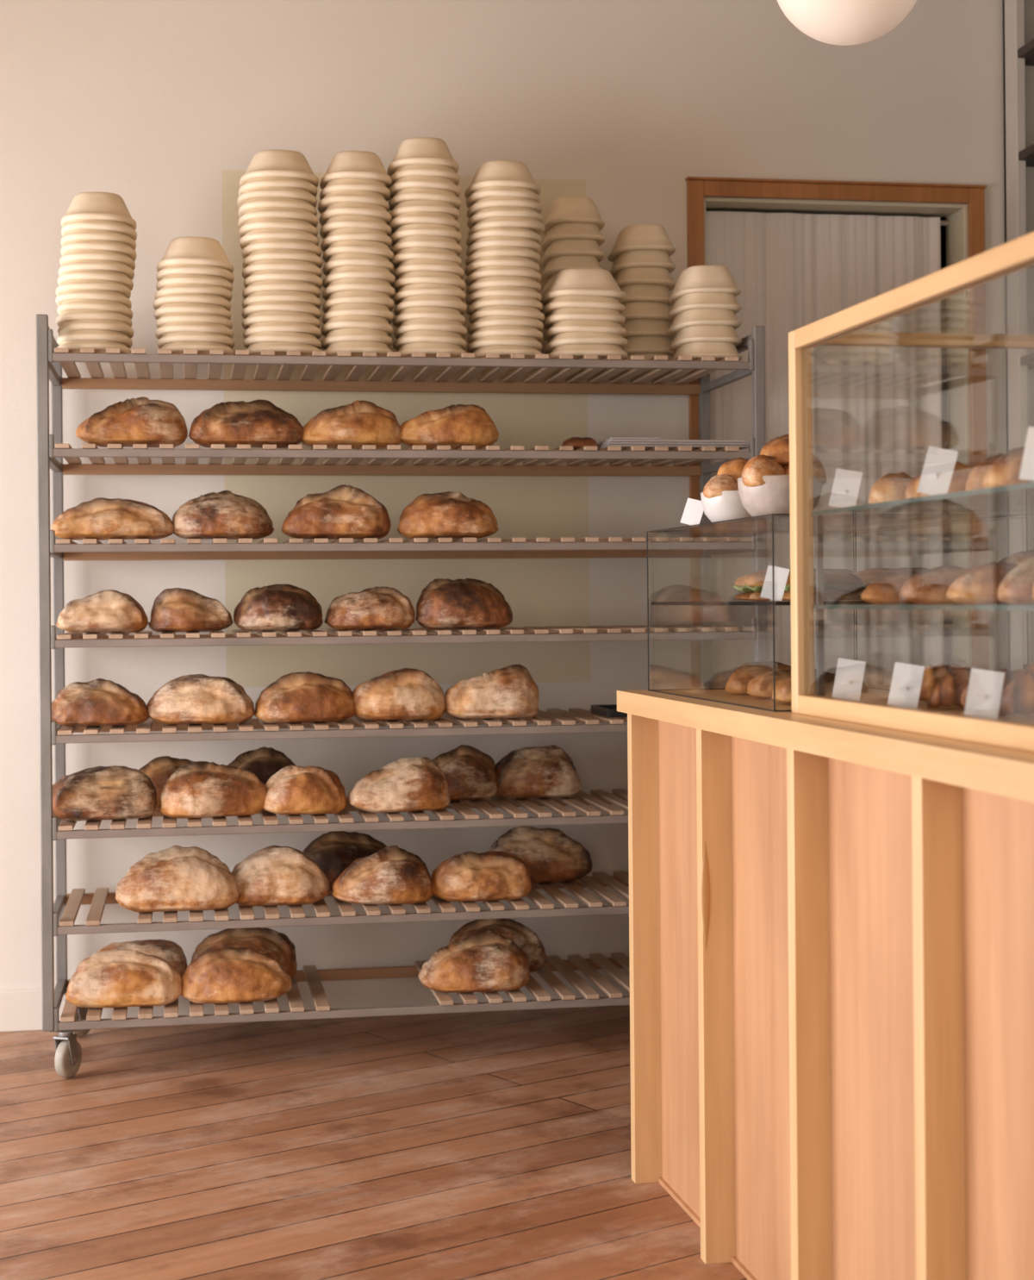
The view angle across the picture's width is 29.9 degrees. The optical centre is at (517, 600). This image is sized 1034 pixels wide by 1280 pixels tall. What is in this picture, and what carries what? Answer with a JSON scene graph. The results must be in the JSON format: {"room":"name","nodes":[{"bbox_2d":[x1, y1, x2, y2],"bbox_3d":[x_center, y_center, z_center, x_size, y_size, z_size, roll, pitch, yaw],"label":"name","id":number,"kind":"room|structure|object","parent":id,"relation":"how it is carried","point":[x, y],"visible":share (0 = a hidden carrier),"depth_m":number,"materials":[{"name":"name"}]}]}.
{"room":"food shop","nodes":[
{"label":"food shop","id":0,"kind":"room"},
{"bbox_2d":[0,1005,748,1279],"bbox_3d":[-0.256,1.282,2.273,5.740,0.080,9.670,0,0,-10],"label":"floor","id":1,"kind":"structure","parent":0,"point":[487,1145],"depth_m":4.35,"materials":[{"name":"brown wood"}]},
{"bbox_2d":[36,314,767,1077],"bbox_3d":[-0.319,0.246,5.471,1.961,1.991,0.597,0,0,-10],"label":"rack","id":2,"kind":"object","parent":1,"relation":"on","point":[58,918],"visible":0.72,"depth_m":5.26,"materials":[{"name":"metal"}]},
{"bbox_2d":[56,191,137,353],"bbox_3d":[-1.127,-0.870,5.197,0.218,0.425,0.266,0,0,-10],"label":"baskets","id":3,"kind":"object","parent":2,"relation":"on","point":[96,272],"visible":0.98,"depth_m":5.09,"materials":[{"name":"beige wicker"}]},
{"bbox_2d":[51,678,149,726],"bbox_3d":[-1.111,0.269,5.160,0.264,0.129,0.162,-1,0,-5],"label":"bread loaf","id":4,"kind":"object","parent":2,"relation":"on","point":[99,702],"visible":0.86,"depth_m":5.10,"materials":[{"name":"brown food"}]},
{"bbox_2d":[56,589,148,633],"bbox_3d":[-1.104,0.028,5.157,0.236,0.115,0.170,-1,0,-20],"label":"bread loaf","id":5,"kind":"object","parent":2,"relation":"on","point":[107,611],"visible":1,"depth_m":5.10,"materials":[{"name":"beige food"}]},
{"bbox_2d":[52,765,156,821],"bbox_3d":[-1.106,0.509,5.163,0.290,0.146,0.172,-1,0,-14],"label":"bread loaf","id":6,"kind":"object","parent":2,"relation":"on","point":[115,792],"visible":0.91,"depth_m":5.10,"materials":[{"name":"brown food"}]},
{"bbox_2d":[51,497,173,540],"bbox_3d":[-1.077,-0.217,5.164,0.326,0.110,0.172,-1,0,-11],"label":"bread loaf","id":7,"kind":"object","parent":2,"relation":"on","point":[100,518],"visible":0.89,"depth_m":5.11,"materials":[{"name":"brown food"}]},
{"bbox_2d":[65,949,181,1008],"bbox_3d":[-1.047,1.002,5.169,0.306,0.150,0.170,-1,0,-6],"label":"bread loaf","id":8,"kind":"object","parent":2,"relation":"on","point":[122,978],"visible":1,"depth_m":5.11,"materials":[{"name":"brown food"}]},
{"bbox_2d":[75,396,187,447],"bbox_3d":[-1.029,-0.478,5.180,0.296,0.134,0.168,0,0,-9],"label":"bread loaf","id":9,"kind":"object","parent":2,"relation":"on","point":[141,420],"visible":0.91,"depth_m":5.12,"materials":[{"name":"brown food"}]},
{"bbox_2d":[97,939,187,975],"bbox_3d":[-1.067,1.013,5.419,0.294,0.128,0.177,-1,0,-6],"label":"bread loaf","id":10,"kind":"object","parent":2,"relation":"on","point":[172,952],"visible":0.16,"depth_m":5.39,"materials":[{"name":"brown food"}]},
{"bbox_2d":[138,755,195,809],"bbox_3d":[-0.954,0.507,5.437,0.280,0.147,0.172,-1,0,-14],"label":"bread loaf","id":11,"kind":"object","parent":2,"relation":"on","point":[159,770],"visible":0.12,"depth_m":5.38,"materials":[{"name":"brown food"}]},
{"bbox_2d":[115,844,239,912],"bbox_3d":[-0.909,0.740,5.195,0.328,0.175,0.168,-1,0,-13],"label":"bread loaf","id":12,"kind":"object","parent":2,"relation":"on","point":[176,877],"visible":1,"depth_m":5.14,"materials":[{"name":"brown food"}]},
{"bbox_2d":[148,587,233,632],"bbox_3d":[-0.876,0.024,5.202,0.224,0.119,0.171,0,0,-11],"label":"bread loaf","id":13,"kind":"object","parent":2,"relation":"on","point":[174,609],"visible":1,"depth_m":5.15,"materials":[{"name":"brown food"}]},
{"bbox_2d":[153,236,235,355],"bbox_3d":[-0.873,-0.817,5.240,0.225,0.313,0.270,0,0,-10],"label":"baskets","id":14,"kind":"object","parent":2,"relation":"on","point":[195,277],"visible":0.89,"depth_m":5.13,"materials":[{"name":"beige wicker"}]},
{"bbox_2d":[146,674,254,724],"bbox_3d":[-0.849,0.264,5.206,0.286,0.136,0.170,-1,0,-9],"label":"bread loaf","id":15,"kind":"object","parent":2,"relation":"on","point":[194,698],"visible":1,"depth_m":5.15,"materials":[{"name":"brown food"}]},
{"bbox_2d":[159,761,266,818],"bbox_3d":[-0.816,0.505,5.208,0.284,0.148,0.177,-1,0,-13],"label":"bread loaf","id":16,"kind":"object","parent":2,"relation":"on","point":[198,789],"visible":0.99,"depth_m":5.15,"materials":[{"name":"brown food"}]},
{"bbox_2d":[172,490,274,539],"bbox_3d":[-0.791,-0.231,5.216,0.275,0.133,0.176,-1,0,-6],"label":"bread loaf","id":17,"kind":"object","parent":2,"relation":"on","point":[227,515],"visible":0.95,"depth_m":5.15,"materials":[{"name":"brown food"}]},
{"bbox_2d":[181,947,291,1003],"bbox_3d":[-0.759,1.003,5.218,0.303,0.144,0.168,0,0,-12],"label":"bread loaf","id":18,"kind":"object","parent":2,"relation":"on","point":[241,974],"visible":1,"depth_m":5.16,"materials":[{"name":"brown food"}]},
{"bbox_2d":[190,927,297,978],"bbox_3d":[-0.770,0.990,5.460,0.307,0.170,0.182,-1,0,-10],"label":"bread loaf","id":19,"kind":"object","parent":2,"relation":"on","point":[277,945],"visible":0.52,"depth_m":5.44,"materials":[{"name":"brown food"}]},
{"bbox_2d":[188,399,303,448],"bbox_3d":[-0.729,-0.477,5.227,0.310,0.128,0.156,-1,0,-12],"label":"bread loaf","id":20,"kind":"object","parent":2,"relation":"on","point":[256,423],"visible":0.89,"depth_m":5.17,"materials":[{"name":"brown food"}]},
{"bbox_2d":[227,746,295,785],"bbox_3d":[-0.737,0.496,5.489,0.260,0.166,0.175,0,0,-12],"label":"bread loaf","id":21,"kind":"object","parent":2,"relation":"on","point":[264,762],"visible":0.14,"depth_m":5.45,"materials":[{"name":"brown food"}]},
{"bbox_2d":[233,584,323,631],"bbox_3d":[-0.645,0.018,5.243,0.239,0.127,0.186,-1,0,-7],"label":"bread loaf","id":22,"kind":"object","parent":2,"relation":"on","point":[274,607],"visible":1,"depth_m":5.18,"materials":[{"name":"brown food"}]},
{"bbox_2d":[237,149,323,355],"bbox_3d":[-0.645,-0.937,5.280,0.231,0.551,0.267,0,0,-10],"label":"baskets","id":23,"kind":"object","parent":2,"relation":"on","point":[282,272],"visible":0.95,"depth_m":5.17,"materials":[{"name":"beige wicker"}]},
{"bbox_2d":[231,845,330,906],"bbox_3d":[-0.655,0.746,5.280,0.290,0.160,0.170,-1,0,-6],"label":"bread loaf","id":24,"kind":"object","parent":2,"relation":"on","point":[272,875],"visible":0.84,"depth_m":5.22,"materials":[{"name":"brown food"}]},
{"bbox_2d":[254,671,355,723],"bbox_3d":[-0.573,0.260,5.250,0.282,0.139,0.170,-1,0,-10],"label":"bread loaf","id":25,"kind":"object","parent":2,"relation":"on","point":[308,696],"visible":1,"depth_m":5.19,"materials":[{"name":"brown food"}]},
{"bbox_2d":[263,765,347,814],"bbox_3d":[-0.579,0.510,5.253,0.240,0.134,0.173,-1,0,-8],"label":"bread loaf","id":26,"kind":"object","parent":2,"relation":"on","point":[293,789],"visible":0.91,"depth_m":5.19,"materials":[{"name":"brown food"}]},
{"bbox_2d":[281,484,391,539],"bbox_3d":[-0.491,-0.241,5.274,0.301,0.147,0.177,-1,0,-6],"label":"bread loaf","id":27,"kind":"object","parent":2,"relation":"on","point":[342,511],"visible":0.98,"depth_m":5.21,"materials":[{"name":"brown food"}]},
{"bbox_2d":[302,830,387,891],"bbox_3d":[-0.491,0.737,5.541,0.300,0.174,0.188,-1,0,-12],"label":"bread loaf","id":28,"kind":"object","parent":2,"relation":"on","point":[334,852],"visible":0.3,"depth_m":5.49,"materials":[{"name":"brown food"}]},
{"bbox_2d":[301,399,401,449],"bbox_3d":[-0.451,-0.479,5.275,0.278,0.127,0.179,0,0,-10],"label":"bread loaf","id":29,"kind":"object","parent":2,"relation":"on","point":[357,424],"visible":0.83,"depth_m":5.21,"materials":[{"name":"brown food"}]},
{"bbox_2d":[318,150,395,356],"bbox_3d":[-0.440,-0.941,5.315,0.210,0.555,0.264,0,0,-10],"label":"baskets","id":30,"kind":"object","parent":2,"relation":"on","point":[353,206],"visible":0.96,"depth_m":5.21,"materials":[{"name":"beige wicker"}]},
{"bbox_2d":[324,586,415,630],"bbox_3d":[-0.402,0.020,5.281,0.243,0.119,0.176,0,0,-10],"label":"bread loaf","id":31,"kind":"object","parent":2,"relation":"on","point":[382,608],"visible":1,"depth_m":5.22,"materials":[{"name":"brown food"}]},
{"bbox_2d":[332,845,433,904],"bbox_3d":[-0.366,0.744,5.287,0.280,0.158,0.195,0,0,-6],"label":"bread loaf","id":32,"kind":"object","parent":2,"relation":"on","point":[392,875],"visible":1,"depth_m":5.22,"materials":[{"name":"brown food"}]},
{"bbox_2d":[347,756,449,812],"bbox_3d":[-0.323,0.501,5.294,0.283,0.148,0.170,-1,0,-13],"label":"bread loaf","id":33,"kind":"object","parent":2,"relation":"on","point":[405,784],"visible":1,"depth_m":5.24,"materials":[{"name":"brown food"}]},
{"bbox_2d":[352,668,445,720],"bbox_3d":[-0.330,0.256,5.304,0.268,0.142,0.184,0,0,-10],"label":"bread loaf","id":34,"kind":"object","parent":2,"relation":"on","point":[405,694],"visible":0.88,"depth_m":5.24,"materials":[{"name":"brown food"}]},
{"bbox_2d":[387,137,467,357],"bbox_3d":[-0.249,-0.964,5.348,0.224,0.597,0.271,0,0,-10],"label":"baskets","id":35,"kind":"object","parent":2,"relation":"on","point":[425,203],"visible":0.92,"depth_m":5.24,"materials":[{"name":"beige wicker"}]},
{"bbox_2d":[397,491,499,538],"bbox_3d":[-0.191,-0.235,5.320,0.279,0.130,0.187,0,0,-11],"label":"bread loaf","id":36,"kind":"object","parent":2,"relation":"on","point":[452,515],"visible":0.95,"depth_m":5.25,"materials":[{"name":"brown food"}]},
{"bbox_2d":[399,404,499,449],"bbox_3d":[-0.192,-0.478,5.325,0.282,0.120,0.177,-1,0,-7],"label":"bread loaf","id":37,"kind":"object","parent":2,"relation":"on","point":[458,426],"visible":0.83,"depth_m":5.26,"materials":[{"name":"brown food"}]},
{"bbox_2d":[415,578,513,629],"bbox_3d":[-0.146,0.007,5.327,0.269,0.140,0.182,0,0,-4],"label":"bread loaf","id":38,"kind":"object","parent":2,"relation":"on","point":[446,603],"visible":1,"depth_m":5.26,"materials":[{"name":"brown food"}]},
{"bbox_2d":[431,744,497,801],"bbox_3d":[-0.182,0.493,5.570,0.253,0.162,0.170,0,0,-14],"label":"bread loaf","id":39,"kind":"object","parent":2,"relation":"on","point":[470,773],"visible":0.57,"depth_m":5.52,"materials":[{"name":"brown food"}]},
{"bbox_2d":[418,930,530,992],"bbox_3d":[-0.117,0.988,5.327,0.304,0.162,0.175,0,0,-7],"label":"bread loaf","id":40,"kind":"object","parent":2,"relation":"on","point":[483,961],"visible":1,"depth_m":5.27,"materials":[{"name":"brown food"}]},
{"bbox_2d":[431,850,531,901],"bbox_3d":[-0.102,0.751,5.334,0.287,0.139,0.177,-1,0,-6],"label":"bread loaf","id":41,"kind":"object","parent":2,"relation":"on","point":[496,875],"visible":0.98,"depth_m":5.28,"materials":[{"name":"brown food"}]},
{"bbox_2d":[444,664,539,718],"bbox_3d":[-0.072,0.250,5.338,0.263,0.148,0.177,0,0,-9],"label":"bread loaf","id":42,"kind":"object","parent":2,"relation":"on","point":[511,691],"visible":0.98,"depth_m":5.28,"materials":[{"name":"brown food"}]},
{"bbox_2d":[448,918,546,972],"bbox_3d":[-0.064,0.986,5.583,0.293,0.165,0.179,0,0,-6],"label":"bread loaf","id":43,"kind":"object","parent":2,"relation":"on","point":[526,939],"visible":0.35,"depth_m":5.55,"materials":[{"name":"brown food"}]},
{"bbox_2d":[464,160,544,358],"bbox_3d":[-0.035,-0.938,5.384,0.220,0.541,0.266,0,0,-10],"label":"baskets","id":44,"kind":"object","parent":2,"relation":"on","point":[505,224],"visible":0.99,"depth_m":5.28,"materials":[{"name":"beige wicker"}]},
{"bbox_2d":[494,744,580,799],"bbox_3d":[0.046,0.495,5.627,0.281,0.153,0.164,0,0,-5],"label":"bread loaf","id":45,"kind":"object","parent":2,"relation":"on","point":[535,771],"visible":0.87,"depth_m":5.57,"materials":[{"name":"brown food"}]},
{"bbox_2d":[489,825,593,883],"bbox_3d":[0.065,0.735,5.649,0.313,0.169,0.167,-1,0,-14],"label":"bread loaf","id":46,"kind":"object","parent":2,"relation":"on","point":[551,855],"visible":0.68,"depth_m":5.60,"materials":[{"name":"brown food"}]},
{"bbox_2d":[540,196,607,378],"bbox_3d":[0.166,-0.923,5.711,0.192,0.508,0.256,0,0,-10],"label":"baskets","id":47,"kind":"object","parent":2,"relation":"on","point":[573,225],"visible":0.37,"depth_m":5.61,"materials":[{"name":"beige wicker"}]},
{"bbox_2d":[561,437,597,449],"bbox_3d":[0.173,-0.438,5.406,0.099,0.034,0.094,0,0,-10],"label":"bread loaf","id":48,"kind":"object","parent":2,"relation":"on","point":[577,442],"visible":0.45,"depth_m":5.37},
{"bbox_2d":[540,268,628,360],"bbox_3d":[0.185,-0.794,5.423,0.235,0.249,0.274,0,0,-10],"label":"baskets","id":49,"kind":"object","parent":2,"relation":"on","point":[583,309],"visible":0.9,"depth_m":5.31,"materials":[{"name":"beige wicker"}]},
{"bbox_2d":[591,704,627,717],"bbox_3d":[0.322,0.310,5.492,0.180,0.022,0.240,0,0,-10],"label":"baking pan","id":50,"kind":"object","parent":2,"relation":"on","point":[609,710],"visible":0.46,"depth_m":5.45,"materials":[{"name":"black metal"}]},
{"bbox_2d":[607,224,676,379],"bbox_3d":[0.372,-0.887,5.745,0.200,0.434,0.256,0,0,-10],"label":"baskets","id":51,"kind":"object","parent":2,"relation":"on","point":[642,266],"visible":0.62,"depth_m":5.65,"materials":[{"name":"beige wicker"}]},
{"bbox_2d":[597,437,749,450],"bbox_3d":[0.419,-0.437,5.510,0.410,0.027,0.340,0,0,-10],"label":"linens","id":52,"kind":"object","parent":2,"relation":"on","point":[625,442],"visible":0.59,"depth_m":5.34,"materials":[{"name":"white fabric"}]},
{"bbox_2d":[667,265,743,361],"bbox_3d":[0.529,-0.806,5.481,0.191,0.268,0.255,0,0,-10],"label":"baskets","id":53,"kind":"object","parent":2,"relation":"on","point":[705,322],"visible":0.92,"depth_m":5.38,"materials":[{"name":"beige wicker"}]},
{"bbox_2d":[617,685,1033,1279],"bbox_3d":[0.889,0.710,2.697,0.730,1.045,3.182,-1,0,-11],"label":"counter","id":54,"kind":"object","parent":1,"relation":"on","point":[832,921],"depth_m":3.11,"materials":[{"name":"brown wood"}]},
{"bbox_2d":[724,661,791,694],"bbox_3d":[0.515,0.156,3.959,0.189,0.067,0.112,-1,0,-21],"label":"loaf","id":55,"kind":"object","parent":54,"relation":"on","point":[738,682],"visible":0.42,"depth_m":3.92,"materials":[{"name":"brown food"}]},
{"bbox_2d":[747,668,830,698],"bbox_3d":[0.542,0.159,3.781,0.193,0.060,0.105,0,0,-10],"label":"loaf","id":56,"kind":"object","parent":54,"relation":"on","point":[761,686],"visible":0.34,"depth_m":3.74,"materials":[{"name":"brown food"}]},
{"bbox_2d":[771,673,868,703],"bbox_3d":[0.561,0.160,3.579,0.190,0.057,0.115,0,0,-15],"label":"loaf","id":57,"kind":"object","parent":54,"relation":"on","point":[783,694],"visible":0.29,"depth_m":3.54,"materials":[{"name":"brown food"}]},
{"bbox_2d":[646,513,1029,711],"bbox_3d":[0.592,0.019,3.792,0.474,0.341,0.828,-1,0,-11],"label":"glass display case","id":58,"kind":"object","parent":54,"relation":"on","point":[771,523],"visible":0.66,"depth_m":3.65,"materials":[{"name":"clear glass"}]},
{"bbox_2d":[680,498,704,525],"bbox_3d":[0.362,-0.181,3.972,0.052,0.061,0.020,0,0,23],"label":"price tag","id":59,"kind":"object","parent":58,"relation":"on","point":[693,512],"visible":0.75,"depth_m":3.97,"materials":[{"name":"white paper"}]},
{"bbox_2d":[700,457,751,522],"bbox_3d":[0.429,-0.216,3.818,0.136,0.131,0.132,0,0,-5],"label":"bowl","id":60,"kind":"object","parent":58,"relation":"on","point":[721,496],"visible":0.51,"depth_m":3.77,"materials":[{"name":"white ceramic"}]},
{"bbox_2d":[732,571,756,600],"bbox_3d":[0.506,-0.031,3.792,0.169,0.062,0.094,0,0,-6],"label":"sandwich","id":61,"kind":"object","parent":58,"relation":"in","point":[739,583],"visible":0.24,"depth_m":3.77,"materials":[{"name":"orange food"}]},
{"bbox_2d":[744,568,790,600],"bbox_3d":[0.512,-0.031,3.660,0.169,0.061,0.094,0,0,-14],"label":"sandwich","id":62,"kind":"object","parent":58,"relation":"in","point":[755,581],"visible":0.33,"depth_m":3.63,"materials":[{"name":"orange food"}]},
{"bbox_2d":[760,565,790,601],"bbox_3d":[0.463,-0.032,3.473,0.051,0.065,0.020,-1,0,23],"label":"price tag","id":63,"kind":"object","parent":58,"relation":"in","point":[781,574],"visible":0.96,"depth_m":3.47,"materials":[{"name":"white paper"}]},
{"bbox_2d":[737,434,826,516],"bbox_3d":[0.485,-0.228,3.565,0.162,0.155,0.156,0,0,-10],"label":"bowl","id":64,"kind":"object","parent":58,"relation":"on","point":[764,485],"visible":0.63,"depth_m":3.51,"materials":[{"name":"ceramic"}]},
{"bbox_2d":[782,568,863,600],"bbox_3d":[0.555,-0.029,3.546,0.169,0.058,0.094,-1,0,-11],"label":"sandwich","id":65,"kind":"object","parent":58,"relation":"in","point":[838,584],"visible":0.62,"depth_m":3.52,"materials":[{"name":"brown food"}]},
{"bbox_2d":[824,568,855,591],"bbox_3d":[0.647,-0.033,3.901,0.169,0.064,0.094,0,0,-24],"label":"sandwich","id":66,"kind":"object","parent":58,"relation":"in","point":[841,570],"visible":0.02,"depth_m":3.89,"materials":[{"name":"brown food"}]},
{"bbox_2d":[851,568,893,599],"bbox_3d":[0.706,-0.032,3.709,0.169,0.061,0.094,-1,0,-1],"label":"sandwich","id":67,"kind":"object","parent":58,"relation":"in","point":[867,576],"visible":0.09,"depth_m":3.68,"materials":[{"name":"brown food"}]},
{"bbox_2d":[881,567,929,574],"bbox_3d":[0.734,-0.032,3.572,0.169,0.059,0.094,0,0,-20],"label":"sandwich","id":68,"kind":"object","parent":58,"relation":"in","point":[920,569],"visible":0.04,"depth_m":3.55,"materials":[{"name":"brown food"}]},
{"bbox_2d":[788,231,1033,752],"bbox_3d":[0.932,-0.137,2.377,0.557,0.648,1.995,-1,0,-11],"label":"display case","id":69,"kind":"object","parent":54,"relation":"on","point":[842,327],"visible":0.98,"depth_m":3.13,"materials":[{"name":"brown wood"}]},
{"bbox_2d":[829,468,862,507],"bbox_3d":[0.549,-0.186,3.236,0.055,0.071,0.020,-1,0,17],"label":"price tag","id":70,"kind":"object","parent":69,"relation":"in","point":[846,483],"visible":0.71,"depth_m":3.23,"materials":[{"name":"white paper"}]},
{"bbox_2d":[831,657,866,700],"bbox_3d":[0.552,0.131,3.227,0.055,0.072,0.020,-1,0,17],"label":"price tag","id":71,"kind":"object","parent":69,"relation":"in","point":[849,677],"visible":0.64,"depth_m":3.23,"materials":[{"name":"white paper"}]},
{"bbox_2d":[861,570,919,604],"bbox_3d":[0.637,-0.022,3.185,0.150,0.056,0.099,0,0,-15],"label":"loaf","id":72,"kind":"object","parent":69,"relation":"in","point":[886,589],"visible":0.45,"depth_m":3.15,"materials":[{"name":"brown food"}]},
{"bbox_2d":[868,471,912,504],"bbox_3d":[0.631,-0.182,3.216,0.100,0.061,0.088,0,0,-27],"label":"bun","id":73,"kind":"object","parent":69,"relation":"in","point":[891,486],"visible":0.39,"depth_m":3.19,"materials":[{"name":"brown food"}]},
{"bbox_2d":[887,661,924,708],"bbox_3d":[0.600,0.131,2.991,0.055,0.072,0.020,0,0,23],"label":"price tag","id":74,"kind":"object","parent":69,"relation":"in","point":[907,679],"visible":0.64,"depth_m":2.99,"materials":[{"name":"white paper"}]},
{"bbox_2d":[905,474,921,499],"bbox_3d":[0.679,-0.181,3.115,0.102,0.059,0.087,-1,0,-21],"label":"bun","id":75,"kind":"object","parent":69,"relation":"in","point":[910,490],"visible":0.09,"depth_m":3.10,"materials":[{"name":"brown food"}]},
{"bbox_2d":[900,565,972,604],"bbox_3d":[0.686,-0.025,3.033,0.173,0.060,0.117,0,0,-10],"label":"loaf","id":76,"kind":"object","parent":69,"relation":"in","point":[931,586],"visible":0.54,"depth_m":3.00,"materials":[{"name":"brown food"}]},
{"bbox_2d":[917,446,958,495],"bbox_3d":[0.621,-0.190,2.861,0.058,0.078,0.020,0,0,23],"label":"price tag","id":77,"kind":"object","parent":69,"relation":"in","point":[939,463],"visible":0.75,"depth_m":2.86,"materials":[{"name":"white paper"}]},
{"bbox_2d":[918,662,964,701],"bbox_3d":[0.690,0.133,3.131,0.140,0.066,0.071,0,0,-10],"label":"croissant","id":78,"kind":"object","parent":69,"relation":"in","point":[933,675],"visible":0.21,"depth_m":3.10,"materials":[{"name":"brown food"}]},
{"bbox_2d":[915,461,974,497],"bbox_3d":[0.676,-0.185,3.003,0.115,0.067,0.093,0,0,2],"label":"bun","id":79,"kind":"object","parent":69,"relation":"in","point":[961,472],"visible":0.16,"depth_m":2.97,"materials":[{"name":"brown food"}]},
{"bbox_2d":[927,665,992,708],"bbox_3d":[0.706,0.133,3.004,0.140,0.066,0.071,-1,0,-34],"label":"croissant","id":80,"kind":"object","parent":69,"relation":"in","point":[948,692],"visible":0.44,"depth_m":2.97,"materials":[{"name":"brown food"}]},
{"bbox_2d":[946,561,1018,604],"bbox_3d":[0.707,-0.027,2.873,0.146,0.063,0.118,0,0,-15],"label":"loaf","id":81,"kind":"object","parent":69,"relation":"in","point":[980,584],"visible":0.66,"depth_m":2.83,"materials":[{"name":"brown food"}]},
{"bbox_2d":[964,668,1005,718],"bbox_3d":[0.655,0.130,2.716,0.055,0.072,0.020,-1,0,20],"label":"price tag","id":82,"kind":"object","parent":69,"relation":"in","point":[985,686],"visible":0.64,"depth_m":2.71,"materials":[{"name":"white paper"}]},
{"bbox_2d":[966,453,1004,490],"bbox_3d":[0.724,-0.186,2.901,0.101,0.067,0.091,0,0,-15],"label":"bun","id":83,"kind":"object","parent":69,"relation":"in","point":[975,479],"visible":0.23,"depth_m":2.88,"materials":[{"name":"brown food"}]},
{"bbox_2d":[961,668,1033,708],"bbox_3d":[0.730,0.133,2.877,0.140,0.066,0.071,-1,0,15],"label":"croissant","id":84,"kind":"object","parent":69,"relation":"in","point":[1010,676],"visible":0.19,"depth_m":2.86,"materials":[{"name":"brown food"}]},
{"bbox_2d":[982,446,1033,488],"bbox_3d":[0.726,-0.187,2.783,0.112,0.069,0.090,-1,0,-21],"label":"bun","id":85,"kind":"object","parent":69,"relation":"in","point":[1006,471],"visible":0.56,"depth_m":2.75,"materials":[{"name":"brown food"}]},
{"bbox_2d":[998,556,1033,604],"bbox_3d":[0.747,-0.029,2.739,0.150,0.067,0.112,0,0,-27],"label":"loaf","id":86,"kind":"object","parent":69,"relation":"in","point":[1016,587],"visible":1,"depth_m":2.70,"materials":[{"name":"brown food"}]},
{"bbox_2d":[998,673,1033,717],"bbox_3d":[0.747,0.133,2.745,0.140,0.066,0.071,-1,0,-10],"label":"croissant","id":87,"kind":"object","parent":69,"relation":"in","point":[1018,696],"visible":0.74,"depth_m":2.72,"materials":[{"name":"brown food"}]},
{"bbox_2d":[999,549,1033,565],"bbox_3d":[0.853,-0.043,3.182,0.201,0.092,0.131,0,0,-10],"label":"loaf","id":88,"kind":"object","parent":69,"relation":"in","point":[1018,558],"visible":0.09,"depth_m":3.16,"materials":[{"name":"brown food"}]},
{"bbox_2d":[1018,426,1033,480],"bbox_3d":[0.685,-0.190,2.529,0.058,0.076,0.020,0,0,23],"label":"price tag","id":89,"kind":"object","parent":69,"relation":"in","point":[1027,466],"visible":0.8,"depth_m":2.53,"materials":[{"name":"white paper"}]},
{"bbox_2d":[1022,662,1033,673],"bbox_3d":[0.858,0.132,3.157,0.140,0.066,0.071,0,0,-34],"label":"croissant","id":90,"kind":"object","parent":69,"relation":"in","point":[1030,668],"visible":0.13,"depth_m":3.13,"materials":[{"name":"brown food"}]},
{"bbox_2d":[1003,0,1033,670],"bbox_3d":[1.807,-0.426,5.433,0.260,3.300,1.500,0,0,-10],"label":"bookcase","id":91,"kind":"object","parent":1,"relation":"on","point":[1018,15],"visible":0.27,"depth_m":6.09,"materials":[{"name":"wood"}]},
{"bbox_2d":[0,0,1008,990],"bbox_3d":[-0.879,-0.427,5.831,5.740,3.350,0.150,0,0,-10],"label":"wall","id":92,"kind":"structure","parent":0,"point":[164,107],"depth_m":5.85,"materials":[{"name":"paint"}]},
{"bbox_2d":[0,967,630,1031],"bbox_3d":[-1.492,1.193,5.639,4.138,0.120,0.016,0,0,-10],"label":"baseboard","id":93,"kind":"structure","parent":92,"relation":"attached to","point":[20,1009],"depth_m":5.80,"materials":[{"name":"paint"}]},
{"bbox_2d":[685,176,988,688],"bbox_3d":[1.002,-0.039,6.136,0.977,2.541,0.180,0,0,-10],"label":"door frame","id":94,"kind":"structure","parent":92,"relation":"in","point":[962,646],"depth_m":6.13,"materials":[{"name":"brown wood"}]},
{"bbox_2d":[705,211,949,688],"bbox_3d":[0.994,-0.030,6.180,0.841,2.402,0.052,0,0,-10],"label":"door curtain","id":95,"kind":"object","parent":94,"relation":"hanging from","point":[877,410],"visible":0.33,"depth_m":6.18,"materials":[{"name":"fabric"}]},
{"bbox_2d":[732,211,949,665],"bbox_3d":[0.894,-0.443,6.743,1.667,3.350,1.050,0,0,-10],"label":"wall","id":96,"kind":"structure","parent":0,"point":[943,228],"depth_m":7.12,"materials":[{"name":"paint"}]},
{"bbox_3d":[-0.286,-2.158,2.273,5.740,0.100,9.670,0,0,-10],"label":"ceiling","id":97,"kind":"structure","parent":0,"visible":0},
{"bbox_2d":[776,0,917,45],"bbox_3d":[0.638,-1.599,3.753,0.300,1.034,0.300,0,0,-10],"label":"globe pendant light","id":98,"kind":"object","parent":97,"relation":"hanging from","point":[840,22],"visible":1,"depth_m":3.70,"materials":[{"name":"white glass"}]}
]}

